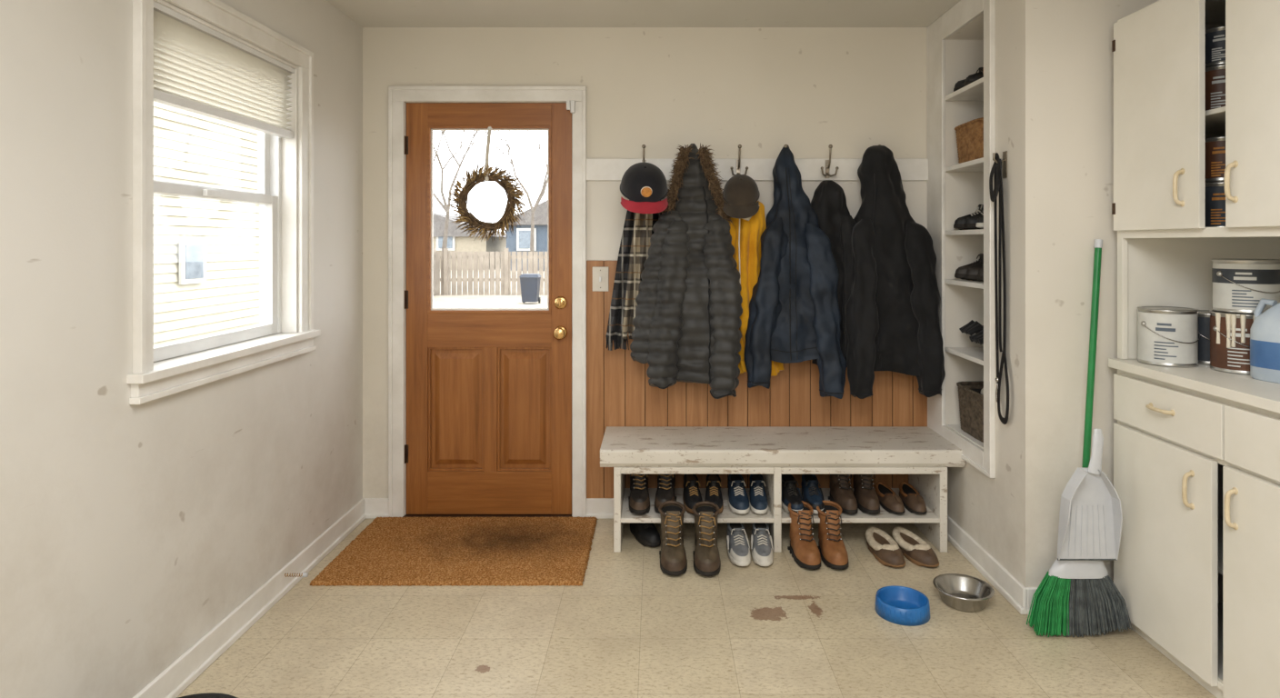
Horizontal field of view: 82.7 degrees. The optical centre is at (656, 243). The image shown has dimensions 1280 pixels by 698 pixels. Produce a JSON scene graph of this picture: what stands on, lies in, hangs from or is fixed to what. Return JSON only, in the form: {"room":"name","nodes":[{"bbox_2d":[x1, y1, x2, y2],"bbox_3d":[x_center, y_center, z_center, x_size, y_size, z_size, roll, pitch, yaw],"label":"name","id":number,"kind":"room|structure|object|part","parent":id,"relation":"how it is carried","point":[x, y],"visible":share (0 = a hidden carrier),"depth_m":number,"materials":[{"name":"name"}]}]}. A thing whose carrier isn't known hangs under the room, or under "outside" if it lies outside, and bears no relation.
{"room":"mudroom","nodes":[
{"label":"mudroom","id":0,"kind":"room"},
{"bbox_2d":[0,0,362,697],"bbox_3d":[-1.520,0.141,0.989,0.150,2.410,5.178,0,0,0],"label":"wall","id":1,"kind":"structure","parent":0,"point":[129,533],"depth_m":1.95,"materials":[{"name":"paint"}]},
{"bbox_2d":[126,0,320,404],"bbox_3d":[-1.497,-0.174,2.508,0.195,1.230,1.052,0,0,0],"label":"window","id":2,"kind":"structure","parent":1,"relation":"in","point":[285,196],"depth_m":2.57,"materials":[{"name":"white paint"}]},
{"bbox_2d":[153,0,294,138],"bbox_3d":[-1.472,-0.561,2.500,0.040,0.280,0.839,0,0,0],"label":"window shade","id":3,"kind":"object","parent":2,"relation":"attached to","point":[199,69],"visible":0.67,"depth_m":2.43,"materials":[{"name":"white fabric"}]},
{"bbox_2d":[132,498,365,697],"bbox_3d":[-1.433,1.298,0.989,0.024,0.095,5.179,0,0,0],"label":"baseboard","id":4,"kind":"structure","parent":1,"relation":"attached to","point":[184,671],"depth_m":2.53,"materials":[{"name":"white paint"}]},
{"bbox_2d":[284,572,308,577],"bbox_3d":[-1.388,1.276,2.800,0.088,0.016,0.015,0,0,0],"label":"spring door stop","id":5,"kind":"object","parent":4,"relation":"attached to","point":[304,575],"visible":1,"depth_m":2.80,"materials":[{"name":"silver metal"}]},
{"bbox_2d":[326,0,960,27],"bbox_3d":[0.378,-1.124,0.999,3.944,0.120,5.398,0,0,0],"label":"ceiling","id":6,"kind":"structure","parent":0,"point":[365,13],"depth_m":3.33,"materials":[{"name":"paint"}]},
{"bbox_2d":[362,27,927,498],"bbox_3d":[0.378,0.141,3.638,3.944,2.410,0.120,0,0,0],"label":"wall","id":7,"kind":"structure","parent":0,"point":[762,90],"depth_m":3.58,"materials":[{"name":"beige paint"}]},
{"bbox_2d":[364,498,388,519],"bbox_3d":[-1.368,1.298,3.566,0.125,0.095,0.024,0,0,0],"label":"baseboard","id":8,"kind":"structure","parent":7,"relation":"attached to","point":[374,507],"depth_m":3.56,"materials":[{"name":"white paint"}]},
{"bbox_2d":[388,86,586,517],"bbox_3d":[-0.828,0.287,3.626,0.968,2.117,0.145,0,0,0],"label":"trim","id":9,"kind":"structure","parent":7,"relation":"attached to","point":[398,96],"depth_m":3.56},
{"bbox_3d":[-0.828,0.287,3.626,0.968,2.117,0.145,0,0,0],"label":"door casing","id":10,"kind":"part","parent":9,"relation":"part of","materials":[{"name":"white paint"}]},
{"bbox_2d":[404,102,571,514],"bbox_3d":[-0.830,0.320,3.573,0.828,2.027,0.111,0,0,0],"label":"door","id":11,"kind":"structure","parent":7,"relation":"in","point":[489,390],"depth_m":3.58,"materials":[{"name":"brown wood"}]},
{"bbox_2d":[445,126,528,241],"bbox_3d":[-0.820,-0.292,3.551,0.408,0.577,0.098,0,0,0],"label":"twig wreath","id":12,"kind":"object","parent":11,"relation":"attached to","point":[505,182],"visible":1,"depth_m":3.53,"materials":[{"name":"brown plant"}]},
{"bbox_2d":[566,100,575,112],"bbox_3d":[-0.419,-0.669,3.554,0.042,0.061,0.016,0,0,0],"label":"sensor","id":13,"kind":"object","parent":7,"relation":"attached to","point":[573,102],"visible":1,"depth_m":3.55,"materials":[{"name":"plastic"}]},
{"bbox_2d":[585,498,613,519],"bbox_3d":[0.491,1.298,3.566,1.680,0.095,0.024,0,0,0],"label":"baseboard","id":14,"kind":"structure","parent":7,"relation":"attached to","point":[600,508],"depth_m":3.56,"materials":[{"name":"white paint"}]},
{"bbox_2d":[641,144,646,162],"bbox_3d":[-0.055,-0.398,3.514,0.074,0.157,0.074,0,0,35],"label":"coat hook","id":15,"kind":"object","parent":7,"relation":"attached to","point":[643,145],"visible":0.23,"depth_m":3.49,"materials":[{"name":"silver metal"}]},
{"bbox_2d":[605,200,661,350],"bbox_3d":[-0.097,0.125,3.451,0.286,0.769,0.096,0,0,-5],"label":"scarf","id":16,"kind":"object","parent":15,"relation":"hanging from","point":[637,231],"visible":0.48,"depth_m":3.44,"materials":[{"name":"multicoloured fabric"}]},
{"bbox_2d":[620,162,668,213],"bbox_3d":[-0.060,-0.253,3.337,0.226,0.244,0.252,0,0,10],"label":"baseball cap","id":17,"kind":"object","parent":15,"relation":"hanging from","point":[644,184],"visible":1,"depth_m":3.26,"materials":[{"name":"black fabric"}]},
{"bbox_2d":[730,144,748,175],"bbox_3d":[0.405,-0.397,3.514,0.074,0.157,0.075,0,0,35],"label":"coat hook","id":18,"kind":"object","parent":7,"relation":"attached to","point":[738,161],"visible":0.87,"depth_m":3.50,"materials":[{"name":"silver metal"}]},
{"bbox_2d":[586,260,927,498],"bbox_3d":[0.500,0.667,3.573,1.688,1.167,0.009,0,0,0],"label":"panelling","id":19,"kind":"object","parent":7,"relation":"attached to","point":[619,393],"visible":0.16,"depth_m":3.57,"materials":[{"name":"brown wood"}]},
{"bbox_2d":[592,267,608,291],"bbox_3d":[-0.274,0.174,3.561,0.078,0.120,0.018,0,0,0],"label":"light switch","id":20,"kind":"object","parent":19,"relation":"attached to","point":[600,275],"visible":1,"depth_m":3.56,"materials":[{"name":"beige plastic"}]},
{"bbox_2d":[586,158,928,180],"bbox_3d":[0.500,-0.362,3.567,1.688,0.108,0.022,0,0,0],"label":"rail","id":21,"kind":"object","parent":7,"relation":"attached to","point":[597,169],"depth_m":3.56,"materials":[{"name":"white wood"}]},
{"bbox_2d":[820,144,838,178],"bbox_3d":[0.830,-0.397,3.513,0.074,0.157,0.074,0,0,-35],"label":"coat hook","id":22,"kind":"object","parent":7,"relation":"attached to","point":[827,175],"visible":1,"depth_m":3.51,"materials":[{"name":"silver metal"}]},
{"bbox_3d":[1.070,-0.397,3.517,0.087,0.157,0.083,0,0,0],"label":"coat hook","id":23,"kind":"object","parent":7,"relation":"attached to","visible":0},
{"bbox_2d":[810,180,855,367],"bbox_3d":[0.874,0.147,3.473,0.319,0.902,0.158,0,0,0],"label":"jacket","id":24,"kind":"object","parent":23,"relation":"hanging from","point":[828,201],"visible":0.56,"depth_m":3.43,"materials":[{"name":"black fabric"}]},
{"bbox_2d":[844,145,945,399],"bbox_3d":[1.112,0.123,3.434,0.466,1.185,0.242,0,0,0],"label":"coat","id":25,"kind":"object","parent":23,"relation":"hanging from","point":[892,307],"visible":0.98,"depth_m":3.37,"materials":[{"name":"black fabric"}]},
{"bbox_2d":[176,519,1216,697],"bbox_3d":[0.378,1.396,0.999,3.944,0.100,5.398,0,0,0],"label":"floor","id":26,"kind":"structure","parent":0,"point":[632,629],"depth_m":2.47,"materials":[{"name":"plastic"}]},
{"bbox_2d":[178,692,237,697],"bbox_3d":[-1.200,1.280,1.800,0.336,0.132,0.336,0,0,0],"label":"tub","id":27,"kind":"object","parent":26,"relation":"on","point":[207,695],"visible":1,"depth_m":1.96,"materials":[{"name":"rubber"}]},
{"bbox_2d":[310,516,597,586],"bbox_3d":[-0.827,1.337,3.203,1.087,0.016,0.697,0,0,0],"label":"doormat","id":28,"kind":"object","parent":26,"relation":"on","point":[410,551],"visible":1,"depth_m":3.11,"materials":[{"name":"brown wicker"}]},
{"bbox_2d":[402,514,572,517],"bbox_3d":[-0.825,1.341,3.595,0.834,0.010,0.075,0,0,0],"label":"threshold","id":29,"kind":"object","parent":26,"relation":"on","point":[405,515],"visible":0.35,"depth_m":3.57,"materials":[{"name":"brown wood"}]},
{"bbox_2d":[630,522,660,547],"bbox_3d":[-0.055,1.285,3.330,0.092,0.122,0.283,0,0,-23],"label":"shoe","id":30,"kind":"object","parent":26,"relation":"on","point":[646,534],"visible":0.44,"depth_m":3.25,"materials":[{"name":"black leather"}]},
{"bbox_2d":[658,500,687,575],"bbox_3d":[0.070,1.236,3.070,0.119,0.219,0.303,0,0,-2],"label":"boot","id":31,"kind":"object","parent":26,"relation":"on","point":[673,556],"visible":1,"depth_m":3.04,"materials":[{"name":"brown leather"}]},
{"bbox_2d":[692,500,720,576],"bbox_3d":[0.212,1.236,3.065,0.119,0.219,0.303,0,0,2],"label":"boot","id":32,"kind":"object","parent":26,"relation":"on","point":[706,557],"visible":1,"depth_m":3.03,"materials":[{"name":"brown leather"}]},
{"bbox_2d":[726,522,750,566],"bbox_3d":[0.352,1.285,3.150,0.097,0.122,0.293,0,0,-3],"label":"sneaker","id":33,"kind":"object","parent":26,"relation":"on","point":[737,544],"visible":0.92,"depth_m":3.10,"materials":[{"name":"grey fabric"}]},
{"bbox_2d":[750,522,773,566],"bbox_3d":[0.456,1.285,3.150,0.095,0.122,0.293,0,0,3],"label":"sneaker","id":34,"kind":"object","parent":26,"relation":"on","point":[762,548],"visible":0.88,"depth_m":3.10,"materials":[{"name":"grey fabric"}]},
{"bbox_2d":[600,426,965,552],"bbox_3d":[0.548,1.121,3.361,1.587,0.449,0.411,0,0,0],"label":"storage bench","id":35,"kind":"object","parent":26,"relation":"on","point":[920,453],"visible":0.89,"depth_m":3.18,"materials":[{"name":"paint"}]},
{"bbox_2d":[628,473,649,514],"bbox_3d":[-0.078,1.102,3.325,0.103,0.189,0.283,0,0,-3],"label":"boot","id":36,"kind":"object","parent":35,"relation":"on","point":[639,500],"visible":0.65,"depth_m":3.26,"materials":[{"name":"leather"}]},
{"bbox_2d":[654,473,676,513],"bbox_3d":[0.042,1.102,3.325,0.104,0.189,0.283,0,0,3],"label":"boot","id":37,"kind":"object","parent":35,"relation":"on","point":[665,482],"visible":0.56,"depth_m":3.28,"materials":[{"name":"leather"}]},
{"bbox_2d":[682,473,702,514],"bbox_3d":[0.165,1.136,3.325,0.085,0.122,0.283,0,0,-5],"label":"sneaker","id":38,"kind":"object","parent":35,"relation":"on","point":[692,495],"visible":0.84,"depth_m":3.29,"materials":[{"name":"black fabric"}]},
{"bbox_2d":[704,473,723,513],"bbox_3d":[0.262,1.136,3.325,0.085,0.122,0.283,0,0,3],"label":"sneaker","id":39,"kind":"object","parent":35,"relation":"on","point":[713,493],"visible":0.8,"depth_m":3.29,"materials":[{"name":"black fabric"}]},
{"bbox_2d":[727,473,749,514],"bbox_3d":[0.372,1.136,3.325,0.092,0.122,0.283,0,0,-2],"label":"shoe","id":40,"kind":"object","parent":35,"relation":"on","point":[737,498],"visible":0.97,"depth_m":3.27,"materials":[{"name":"blue fabric"}]},
{"bbox_2d":[749,473,768,514],"bbox_3d":[0.464,1.136,3.325,0.083,0.122,0.283,0,0,3],"label":"shoe","id":41,"kind":"object","parent":35,"relation":"on","point":[758,502],"visible":0.94,"depth_m":3.27,"materials":[{"name":"blue fabric"}]},
{"bbox_2d":[781,474,803,512],"bbox_3d":[0.612,1.136,3.325,0.097,0.122,0.283,0,0,-3],"label":"shoe","id":42,"kind":"object","parent":35,"relation":"on","point":[791,494],"visible":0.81,"depth_m":3.28,"materials":[{"name":"black"}]},
{"bbox_2d":[800,474,824,514],"bbox_3d":[0.712,1.136,3.325,0.097,0.122,0.283,0,0,2],"label":"shoe","id":43,"kind":"object","parent":35,"relation":"on","point":[811,494],"visible":0.91,"depth_m":3.29,"materials":[{"name":"blue fabric"}]},
{"bbox_2d":[827,474,858,514],"bbox_3d":[0.852,1.104,3.325,0.100,0.184,0.283,0,0,-2],"label":"boot","id":44,"kind":"object","parent":35,"relation":"on","point":[841,493],"visible":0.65,"depth_m":3.28,"materials":[{"name":"leather"}]},
{"bbox_2d":[853,474,879,514],"bbox_3d":[0.958,1.104,3.325,0.098,0.184,0.283,0,0,2],"label":"boot","id":45,"kind":"object","parent":35,"relation":"on","point":[867,500],"visible":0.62,"depth_m":3.27,"materials":[{"name":"leather"}]},
{"bbox_2d":[874,481,905,514],"bbox_3d":[1.062,1.162,3.325,0.085,0.069,0.283,0,0,-3],"label":"slipper","id":46,"kind":"object","parent":35,"relation":"on","point":[889,500],"visible":0.94,"depth_m":3.26,"materials":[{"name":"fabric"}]},
{"bbox_2d":[899,481,927,514],"bbox_3d":[1.168,1.162,3.325,0.085,0.069,0.283,0,0,2],"label":"slipper","id":47,"kind":"object","parent":35,"relation":"on","point":[911,499],"visible":0.99,"depth_m":3.26,"materials":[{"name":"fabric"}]},
{"bbox_2d":[787,500,820,569],"bbox_3d":[0.635,1.244,3.120,0.112,0.204,0.293,0,0,-3],"label":"boot","id":48,"kind":"object","parent":26,"relation":"on","point":[804,549],"visible":0.98,"depth_m":3.09,"materials":[{"name":"leather"}]},
{"bbox_2d":[816,500,848,569],"bbox_3d":[0.755,1.244,3.120,0.112,0.204,0.293,0,0,1],"label":"boot","id":49,"kind":"object","parent":26,"relation":"on","point":[831,546],"visible":1,"depth_m":3.09,"materials":[{"name":"leather"}]},
{"bbox_2d":[865,526,905,567],"bbox_3d":[0.985,1.307,3.134,0.117,0.078,0.282,0,0,-7],"label":"slipper","id":50,"kind":"object","parent":26,"relation":"on","point":[885,550],"visible":1,"depth_m":3.08,"materials":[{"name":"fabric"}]},
{"bbox_2d":[874,585,929,626],"bbox_3d":[0.898,1.318,2.655,0.192,0.056,0.192,0,0,0],"label":"bowl","id":51,"kind":"object","parent":26,"relation":"on","point":[902,605],"visible":1,"depth_m":2.64,"materials":[{"name":"blue plastic"}]},
{"bbox_2d":[891,526,939,567],"bbox_3d":[1.114,1.307,3.134,0.117,0.078,0.282,0,0,-14],"label":"slipper","id":52,"kind":"object","parent":26,"relation":"on","point":[915,549],"visible":0.96,"depth_m":3.08,"materials":[{"name":"fabric"}]},
{"bbox_2d":[932,573,994,612],"bbox_3d":[1.150,1.314,2.725,0.212,0.064,0.212,0,0,0],"label":"pet bowl","id":53,"kind":"object","parent":26,"relation":"on","point":[964,593],"visible":1,"depth_m":2.76,"materials":[{"name":"silver metal"}]},
{"bbox_2d":[1026,239,1132,637],"bbox_3d":[1.462,0.663,2.558,0.328,1.358,0.171,0,0,0],"label":"broom","id":54,"kind":"object","parent":26,"relation":"on","point":[1081,597],"visible":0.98,"depth_m":2.51,"materials":[{"name":"green plastic"}]},
{"bbox_2d":[1056,428,1122,560],"bbox_3d":[1.478,0.861,2.476,0.202,0.453,0.058,0,0,0],"label":"dustpan","id":55,"kind":"object","parent":54,"relation":"attached to","point":[1090,514],"visible":1,"depth_m":2.49,"materials":[{"name":"white plastic"}]},
{"bbox_2d":[1108,358,1279,697],"bbox_3d":[1.924,0.879,1.653,0.649,0.935,1.906,0,0,0],"label":"base cabinet","id":56,"kind":"object","parent":26,"relation":"on","point":[1196,450],"visible":0.93,"depth_m":2.19,"materials":[{"name":"paint"}]},
{"bbox_2d":[1136,306,1199,367],"bbox_3d":[1.752,0.316,2.493,0.190,0.190,0.179,0,0,-6],"label":"paint can","id":57,"kind":"object","parent":56,"relation":"on","point":[1167,336],"visible":1,"depth_m":2.43,"materials":[{"name":"metal"}]},
{"bbox_2d":[1197,310,1209,365],"bbox_3d":[1.916,0.324,2.512,0.151,0.175,0.150,0,0,20],"label":"paint can","id":58,"kind":"object","parent":56,"relation":"on","point":[1204,315],"visible":0.1,"depth_m":2.47,"materials":[{"name":"metal"}]},
{"bbox_2d":[1209,310,1254,375],"bbox_3d":[1.892,0.316,2.341,0.190,0.190,0.181,0,0,0],"label":"can","id":59,"kind":"object","parent":56,"relation":"on","point":[1229,332],"visible":0.53,"depth_m":2.30,"materials":[{"name":"metal"}]},
{"bbox_2d":[1211,258,1279,314],"bbox_3d":[1.903,0.135,2.342,0.182,0.170,0.182,0,0,31],"label":"paint can","id":60,"kind":"object","parent":59,"relation":"on","point":[1239,285],"visible":0.93,"depth_m":2.28,"materials":[{"name":"metal"}]},
{"bbox_2d":[1250,298,1279,383],"bbox_3d":[1.874,0.273,2.167,0.126,0.277,0.171,0,0,-17],"label":"detergent jug","id":61,"kind":"object","parent":56,"relation":"on","point":[1265,331],"visible":1,"depth_m":2.17,"materials":[{"name":"white plastic"}]},
{"bbox_2d":[586,180,926,260],"bbox_3d":[0.500,-0.113,3.576,1.688,0.392,0.004,0,0,0],"label":"wall","id":62,"kind":"structure","parent":0,"point":[605,215],"depth_m":3.57,"materials":[{"name":"white paint"}]},
{"bbox_2d":[945,0,1159,588],"bbox_3d":[1.798,0.141,3.114,0.905,2.410,0.928,0,0,0],"label":"wall","id":63,"kind":"structure","parent":0,"point":[1055,58],"depth_m":2.65,"materials":[{"name":"paint"}]},
{"bbox_2d":[926,0,995,478],"bbox_3d":[1.334,-0.066,3.231,0.022,1.995,0.693,0,0,0],"label":"shelving niche trim","id":64,"kind":"structure","parent":63,"relation":"attached to","point":[965,11],"depth_m":3.17,"materials":[{"name":"white wood"}]},
{"bbox_2d":[944,77,983,449],"bbox_3d":[1.492,0.081,3.170,0.304,1.530,0.427,0,0,0],"label":"built-in shelves","id":65,"kind":"object","parent":63,"relation":"attached to","point":[974,91],"visible":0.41,"depth_m":3.21,"materials":[{"name":"white paint"}]},
{"bbox_2d":[953,204,983,229],"bbox_3d":[1.493,-0.121,3.320,0.263,0.122,0.088,0,0,3],"label":"shoe","id":66,"kind":"object","parent":65,"relation":"on","point":[959,223],"visible":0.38,"depth_m":3.31,"materials":[{"name":"black leather"}]},
{"bbox_2d":[953,67,983,91],"bbox_3d":[1.493,-0.746,3.320,0.263,0.122,0.088,0,0,3],"label":"shoe","id":67,"kind":"object","parent":65,"relation":"on","point":[959,85],"visible":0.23,"depth_m":3.31,"materials":[{"name":"black leather"}]},
{"bbox_2d":[954,117,983,163],"bbox_3d":[1.476,-0.444,3.200,0.245,0.177,0.327,0,0,0],"label":"wicker basket","id":68,"kind":"object","parent":65,"relation":"on","point":[969,135],"visible":0.4,"depth_m":3.16,"materials":[{"name":"brown wicker"}]},
{"bbox_2d":[954,253,983,279],"bbox_3d":[1.493,0.104,3.310,0.263,0.122,0.088,0,0,3],"label":"shoe","id":69,"kind":"object","parent":65,"relation":"on","point":[960,272],"visible":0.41,"depth_m":3.30,"materials":[{"name":"leather"}]},
{"bbox_2d":[956,381,983,442],"bbox_3d":[1.476,0.731,3.170,0.245,0.216,0.347,0,0,0],"label":"wicker basket","id":70,"kind":"object","parent":65,"relation":"on","point":[970,394],"visible":0.28,"depth_m":3.17,"materials":[{"name":"brown wicker"}]},
{"bbox_2d":[959,320,983,344],"bbox_3d":[1.497,0.410,3.178,0.253,0.136,0.261,0,0,0],"label":"gloves","id":71,"kind":"object","parent":65,"relation":"on","point":[972,327],"visible":0.2,"depth_m":3.19,"materials":[{"name":"black leather"}]},
{"bbox_2d":[963,211,983,229],"bbox_3d":[1.493,-0.121,3.215,0.263,0.122,0.088,0,0,0],"label":"shoe","id":72,"kind":"object","parent":65,"relation":"on","point":[970,223],"visible":0.18,"depth_m":3.20,"materials":[{"name":"black leather"}]},
{"bbox_2d":[964,70,983,86],"bbox_3d":[1.493,-0.746,3.210,0.263,0.122,0.088,0,0,0],"label":"shoe","id":73,"kind":"object","parent":65,"relation":"on","point":[971,78],"visible":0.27,"depth_m":3.19,"materials":[{"name":"black leather"}]},
{"bbox_2d":[965,263,983,281],"bbox_3d":[1.493,0.104,3.200,0.263,0.122,0.088,0,0,0],"label":"shoe","id":74,"kind":"object","parent":65,"relation":"on","point":[972,273],"visible":0.17,"depth_m":3.18,"materials":[{"name":"leather"}]},
{"bbox_2d":[975,215,983,229],"bbox_3d":[1.493,-0.121,3.100,0.263,0.122,0.088,0,0,-3],"label":"shoe","id":75,"kind":"object","parent":65,"relation":"on","point":[980,221],"visible":0.09,"depth_m":3.08,"materials":[{"name":"white rubber"}]},
{"bbox_2d":[977,268,983,281],"bbox_3d":[1.493,0.104,3.090,0.263,0.122,0.088,0,0,-3],"label":"shoe","id":76,"kind":"object","parent":65,"relation":"on","point":[980,276],"visible":0.16,"depth_m":3.07,"materials":[{"name":"leather"}]},
{"bbox_2d":[947,515,1027,614],"bbox_3d":[1.333,1.298,3.100,0.024,0.095,0.928,0,0,0],"label":"baseboard","id":77,"kind":"structure","parent":63,"relation":"attached to","point":[995,574],"depth_m":2.90,"materials":[{"name":"white paint"}]},
{"bbox_2d":[989,150,1009,424],"bbox_3d":[1.321,0.167,2.791,0.052,1.043,0.122,0,0,0],"label":"leash","id":78,"kind":"object","parent":63,"relation":"attached to","point":[996,169],"visible":1,"depth_m":2.79,"materials":[{"name":"black leather"}]},
{"bbox_2d":[1026,587,1038,614],"bbox_3d":[1.482,1.298,2.638,0.276,0.095,0.024,0,0,0],"label":"baseboard","id":79,"kind":"structure","parent":63,"relation":"attached to","point":[1031,591],"depth_m":2.64,"materials":[{"name":"white paint"}]},
{"bbox_2d":[1111,0,1279,359],"bbox_3d":[1.924,-0.195,1.653,0.648,1.210,1.906,0,0,0],"label":"upper cabinet","id":80,"kind":"object","parent":63,"relation":"attached to","point":[1166,250],"visible":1,"depth_m":2.32,"materials":[{"name":"paint"}]},
{"bbox_2d":[1205,181,1225,227],"bbox_3d":[1.790,-0.117,2.300,0.126,0.150,0.126,0,0,0],"label":"can","id":81,"kind":"object","parent":80,"relation":"in","point":[1215,191],"visible":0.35,"depth_m":2.26,"materials":[{"name":"metal"}]},
{"bbox_2d":[1205,136,1225,182],"bbox_3d":[1.790,-0.263,2.300,0.122,0.140,0.122,0,0,0],"label":"can","id":82,"kind":"object","parent":81,"relation":"on","point":[1215,146],"visible":0.44,"depth_m":2.27,"materials":[{"name":"metal"}]},
{"bbox_2d":[1205,64,1225,110],"bbox_3d":[1.790,-0.480,2.300,0.126,0.150,0.126,0,0,0],"label":"can","id":83,"kind":"object","parent":80,"relation":"in","point":[1215,75],"visible":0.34,"depth_m":2.26,"materials":[{"name":"metal"}]},
{"bbox_2d":[1205,25,1225,67],"bbox_3d":[1.790,-0.616,2.300,0.116,0.120,0.116,0,0,0],"label":"can","id":84,"kind":"object","parent":83,"relation":"on","point":[1215,36],"visible":0.47,"depth_m":2.27,"materials":[{"name":"metal"}]},
{"label":"outside","id":85,"kind":"structure","parent":0,"visible":0},
{"bbox_2d":[432,267,547,308],"bbox_3d":[0.000,1.746,39.000,80.000,0.100,102.000,0,0,0],"label":"ground","id":86,"kind":"structure","parent":85,"point":[440,301],"depth_m":21.71,"materials":[{"name":"white snow"}]},
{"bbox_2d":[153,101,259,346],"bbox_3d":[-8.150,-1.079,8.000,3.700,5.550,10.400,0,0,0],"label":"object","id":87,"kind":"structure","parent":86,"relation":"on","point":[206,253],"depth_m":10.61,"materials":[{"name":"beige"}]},
{"bbox_2d":[432,130,488,251],"bbox_3d":[-9.122,-2.938,31.692,5.083,9.293,5.877,0,0,-26],"label":"bare tree","id":88,"kind":"object","parent":86,"relation":"on","point":[445,206],"visible":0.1,"depth_m":30.26,"materials":[{"name":"brown plant"}]},
{"bbox_2d":[432,213,506,269],"bbox_3d":[-14.250,-0.129,50.350,7.500,3.650,7.300,0,0,0],"label":"house","id":89,"kind":"structure","parent":86,"relation":"on","point":[456,241],"depth_m":47.00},
{"bbox_2d":[432,248,547,295],"bbox_3d":[-1.660,0.921,19.293,11.340,1.550,9.585,0,0,0],"label":"picket fence","id":90,"kind":"object","parent":86,"relation":"on","point":[445,256],"visible":0.13,"depth_m":24.00,"materials":[{"name":"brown wood"}]},
{"bbox_2d":[482,130,547,273],"bbox_3d":[-6.145,-2.772,34.344,6.970,8.948,3.878,0,0,17],"label":"bare tree","id":91,"kind":"object","parent":86,"relation":"on","point":[542,193],"visible":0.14,"depth_m":33.32,"materials":[{"name":"brown plant"}]},
{"bbox_2d":[506,200,547,270],"bbox_3d":[-6.150,-0.629,48.350,7.300,4.650,7.300,0,0,0],"label":"house","id":92,"kind":"structure","parent":86,"relation":"on","point":[519,241],"depth_m":44.90,"materials":[{"name":"blue"}]},
{"bbox_2d":[519,273,541,302],"bbox_3d":[-3.550,1.276,20.515,0.560,0.840,0.590,0,0,0],"label":"wheelie bin","id":93,"kind":"object","parent":86,"relation":"on","point":[530,283],"visible":1,"depth_m":20.28,"materials":[{"name":"plastic"}]},
{"bbox_3d":[0.620,-0.397,3.517,0.087,0.157,0.083,0,0,0],"label":"coat hook","id":94,"kind":"object","parent":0,"visible":0},
{"bbox_2d":[728,200,784,375],"bbox_3d":[0.453,0.207,3.472,0.290,0.842,0.184,0,0,-32],"label":"sweatshirt","id":95,"kind":"object","parent":94,"relation":"hanging from","point":[746,233],"visible":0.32,"depth_m":3.40,"materials":[{"name":"yellow fabric"}]},
{"bbox_2d":[744,144,846,399],"bbox_3d":[0.647,0.118,3.431,0.478,1.185,0.244,0,0,0],"label":"jacket","id":96,"kind":"object","parent":94,"relation":"hanging from","point":[795,316],"visible":1,"depth_m":3.36,"materials":[{"name":"blue fabric"}]},
{"bbox_3d":[0.170,-0.397,3.517,0.087,0.157,0.083,0,0,0],"label":"coat hook","id":97,"kind":"object","parent":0,"visible":0},
{"bbox_2d":[630,142,759,399],"bbox_3d":[0.188,0.118,3.407,0.607,1.186,0.290,0,0,0],"label":"puffer jacket","id":98,"kind":"object","parent":97,"relation":"hanging from","point":[687,322],"depth_m":3.34,"materials":[{"name":"grey fabric"}]},
{"bbox_3d":[0.391,-0.218,3.372,0.173,0.210,0.196,0,0,9],"label":"baseball cap","id":99,"kind":"part","parent":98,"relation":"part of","materials":[{"name":"brown fabric"}]}
]}

